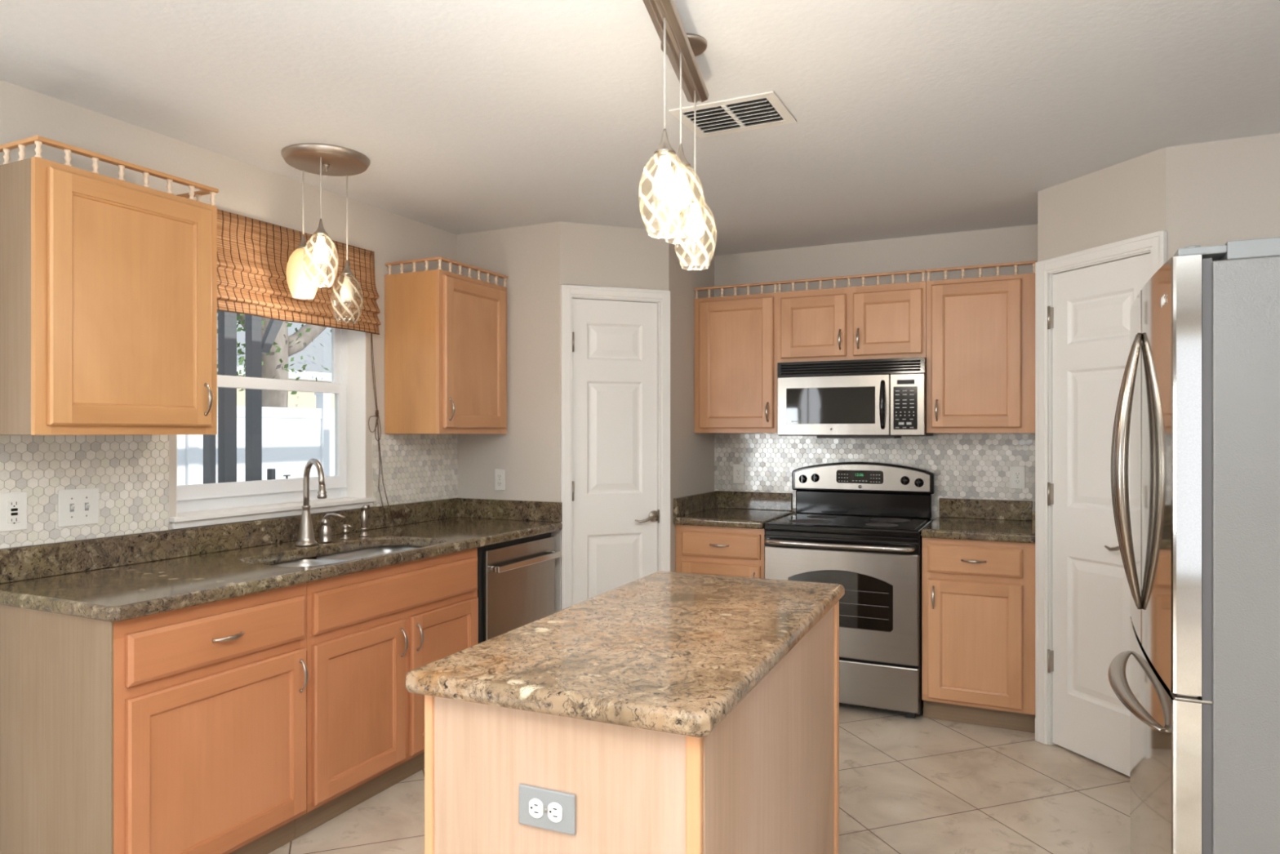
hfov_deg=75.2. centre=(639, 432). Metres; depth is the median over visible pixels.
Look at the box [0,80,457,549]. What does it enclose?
wall
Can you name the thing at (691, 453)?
wall
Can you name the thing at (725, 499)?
granite upstand
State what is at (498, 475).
receptacle
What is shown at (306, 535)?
kitchen faucet
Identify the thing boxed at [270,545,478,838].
base cabinet
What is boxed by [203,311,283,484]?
pergola
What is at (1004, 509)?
granite upstand
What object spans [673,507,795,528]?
countertop
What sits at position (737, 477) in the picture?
receptacle
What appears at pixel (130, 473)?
tile backsplash
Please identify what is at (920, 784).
floor
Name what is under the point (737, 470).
receptacle
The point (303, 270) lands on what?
pendant light
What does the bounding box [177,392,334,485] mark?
vinyl fence
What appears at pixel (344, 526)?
soap dispenser
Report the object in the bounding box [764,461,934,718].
electric range
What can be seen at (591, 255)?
wall
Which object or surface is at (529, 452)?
wall
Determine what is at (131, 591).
countertop
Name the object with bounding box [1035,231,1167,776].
door
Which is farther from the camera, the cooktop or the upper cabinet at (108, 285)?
the cooktop
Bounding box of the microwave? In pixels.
[777,357,933,438]
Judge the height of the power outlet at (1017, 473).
0.118 m
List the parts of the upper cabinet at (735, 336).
gallery rail, door panel, handle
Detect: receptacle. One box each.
[7,500,20,523]
[496,473,502,478]
[496,480,502,485]
[528,798,543,817]
[547,801,562,822]
[735,468,741,472]
[735,475,741,479]
[1013,471,1021,476]
[1013,478,1021,484]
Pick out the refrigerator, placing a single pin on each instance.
(1197, 407)
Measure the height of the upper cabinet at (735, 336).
0.824 m
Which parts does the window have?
sash, sill, sash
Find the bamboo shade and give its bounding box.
[217,208,410,523]
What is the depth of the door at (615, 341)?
4.33 m
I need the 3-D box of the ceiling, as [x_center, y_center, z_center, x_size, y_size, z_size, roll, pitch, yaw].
[-0.950,-1.130,0.621,7.750,0.120,9.700,0,0,26]
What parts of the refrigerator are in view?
handle, handle, door, handle, freezer drawer, door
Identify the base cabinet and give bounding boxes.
[0,582,308,853]
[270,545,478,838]
[675,524,765,577]
[921,537,1035,733]
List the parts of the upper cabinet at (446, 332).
gallery rail, handle, frame, door, door panel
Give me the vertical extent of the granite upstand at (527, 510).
0.101 m
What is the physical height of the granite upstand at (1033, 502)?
0.101 m
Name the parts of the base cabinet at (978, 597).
handle, handle, door panel, drawer, door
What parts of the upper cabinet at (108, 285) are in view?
gallery rail, door, door panel, handle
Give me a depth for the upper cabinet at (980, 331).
4.08 m
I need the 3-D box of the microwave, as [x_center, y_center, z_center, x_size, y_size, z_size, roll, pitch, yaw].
[1.153,-0.171,4.460,0.754,0.406,0.422,0,0,26]
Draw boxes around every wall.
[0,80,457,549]
[457,222,559,612]
[560,221,668,610]
[668,231,714,572]
[714,224,1037,519]
[1037,147,1165,261]
[1165,133,1279,262]
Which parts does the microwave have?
door, handle, control panel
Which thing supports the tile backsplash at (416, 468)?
attached to the wall at (245, 189)
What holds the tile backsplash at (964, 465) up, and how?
attached to the wall at (1016, 243)
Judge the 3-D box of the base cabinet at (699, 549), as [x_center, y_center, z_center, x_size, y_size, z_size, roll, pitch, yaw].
[0.536,0.934,4.633,0.497,0.872,0.654,0,0,26]
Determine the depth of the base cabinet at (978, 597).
3.83 m
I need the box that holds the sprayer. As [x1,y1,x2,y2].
[359,504,369,536]
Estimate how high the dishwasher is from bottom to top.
0.866 m
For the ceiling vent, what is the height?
0.013 m
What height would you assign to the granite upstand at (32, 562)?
0.101 m
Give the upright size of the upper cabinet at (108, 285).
0.830 m
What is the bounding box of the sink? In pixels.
[270,545,420,566]
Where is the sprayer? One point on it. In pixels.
(364, 528)
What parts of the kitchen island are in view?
corner post, panel, corner post, panel, corner post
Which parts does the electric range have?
knob, knob, handle, oven door, vent trim, control panel, storage drawer, knob, knob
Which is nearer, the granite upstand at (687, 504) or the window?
the window
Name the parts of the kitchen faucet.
spout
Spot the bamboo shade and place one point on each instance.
(253, 255)
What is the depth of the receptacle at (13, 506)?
2.54 m
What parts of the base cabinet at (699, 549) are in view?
handle, drawer, door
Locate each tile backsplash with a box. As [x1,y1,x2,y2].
[0,435,168,548]
[372,434,457,506]
[714,433,1035,513]
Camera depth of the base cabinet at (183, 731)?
2.36 m
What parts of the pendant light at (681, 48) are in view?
cord, bulb, cord, bulb, cord, bulb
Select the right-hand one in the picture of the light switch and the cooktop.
the cooktop
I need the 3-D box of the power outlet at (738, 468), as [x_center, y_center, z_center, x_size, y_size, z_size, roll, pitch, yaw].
[0.589,0.249,4.959,0.072,0.118,0.009,0,0,26]
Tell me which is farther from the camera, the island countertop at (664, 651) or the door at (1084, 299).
the door at (1084, 299)
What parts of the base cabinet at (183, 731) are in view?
panel, frame, drawer, door, door panel, handle, handle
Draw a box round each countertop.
[0,516,562,622]
[404,570,844,737]
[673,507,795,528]
[920,516,1035,542]
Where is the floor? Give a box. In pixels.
[268,703,1130,853]
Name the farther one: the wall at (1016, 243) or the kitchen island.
the wall at (1016, 243)
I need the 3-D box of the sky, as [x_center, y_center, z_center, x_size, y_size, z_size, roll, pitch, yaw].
[-11.123,-1.110,21.962,8.160,5.200,13.200,0,0,26]
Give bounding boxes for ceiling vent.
[669,90,796,137]
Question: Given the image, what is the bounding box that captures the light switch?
[57,487,98,527]
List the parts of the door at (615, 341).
handle, strike plate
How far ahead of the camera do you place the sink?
3.46 m
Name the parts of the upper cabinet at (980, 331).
handle, door panel, gallery rail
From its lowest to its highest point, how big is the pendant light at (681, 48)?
0.598 m
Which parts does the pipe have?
valve handle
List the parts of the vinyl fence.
panel, post, panel, post, panel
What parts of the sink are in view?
bowl, bowl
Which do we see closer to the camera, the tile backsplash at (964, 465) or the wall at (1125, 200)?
the wall at (1125, 200)
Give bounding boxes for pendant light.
[280,143,369,324]
[638,0,716,269]
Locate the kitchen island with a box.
[424,600,839,853]
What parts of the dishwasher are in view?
handle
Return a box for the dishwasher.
[477,532,561,643]
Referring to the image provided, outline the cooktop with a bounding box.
[764,513,933,537]
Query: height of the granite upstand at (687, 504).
0.101 m
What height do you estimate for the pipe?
1.260 m
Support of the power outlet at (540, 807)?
attached to the kitchen island
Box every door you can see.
[560,284,670,609]
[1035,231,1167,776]
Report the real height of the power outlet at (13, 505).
0.118 m
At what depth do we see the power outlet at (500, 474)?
4.37 m
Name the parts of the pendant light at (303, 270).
lamp shade, cord, cord, bulb, cord, bulb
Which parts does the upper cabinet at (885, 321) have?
door panel, door, handle, gallery rail, handle, door panel, door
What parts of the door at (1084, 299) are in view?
handle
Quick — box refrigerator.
[1107,236,1279,853]
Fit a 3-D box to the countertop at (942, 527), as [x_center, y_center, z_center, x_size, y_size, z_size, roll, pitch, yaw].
[1.683,0.476,4.092,0.496,0.041,0.640,0,0,26]
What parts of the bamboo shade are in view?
woven panel, pull cord, tangled cord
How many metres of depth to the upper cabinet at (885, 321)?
4.34 m
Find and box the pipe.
[266,468,290,479]
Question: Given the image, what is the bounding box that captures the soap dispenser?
[340,524,351,539]
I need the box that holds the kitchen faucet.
[294,457,327,546]
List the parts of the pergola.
post, post, post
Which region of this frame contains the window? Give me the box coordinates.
[168,328,376,528]
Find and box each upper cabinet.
[0,135,218,435]
[384,256,508,433]
[693,281,777,432]
[777,269,926,362]
[926,260,1037,432]
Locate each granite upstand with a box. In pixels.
[0,497,457,583]
[457,497,562,522]
[673,490,716,516]
[715,490,792,511]
[939,497,1032,520]
[1031,501,1035,533]
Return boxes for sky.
[217,312,334,408]
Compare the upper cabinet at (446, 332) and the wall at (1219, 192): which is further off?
the upper cabinet at (446, 332)
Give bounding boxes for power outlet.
[0,491,26,532]
[494,468,505,490]
[519,783,575,835]
[733,463,744,484]
[1009,466,1025,488]
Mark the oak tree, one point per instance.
(274, 363)
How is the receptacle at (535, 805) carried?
attached to the power outlet at (540, 807)
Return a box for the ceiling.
[0,0,1279,255]
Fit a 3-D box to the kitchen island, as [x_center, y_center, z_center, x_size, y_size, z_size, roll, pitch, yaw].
[0.090,0.934,2.037,0.572,0.872,1.215,0,0,24]
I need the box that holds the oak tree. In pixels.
[217,310,331,407]
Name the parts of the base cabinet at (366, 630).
door, door panel, false drawer, handle, handle, door, door panel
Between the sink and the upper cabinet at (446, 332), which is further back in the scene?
the upper cabinet at (446, 332)

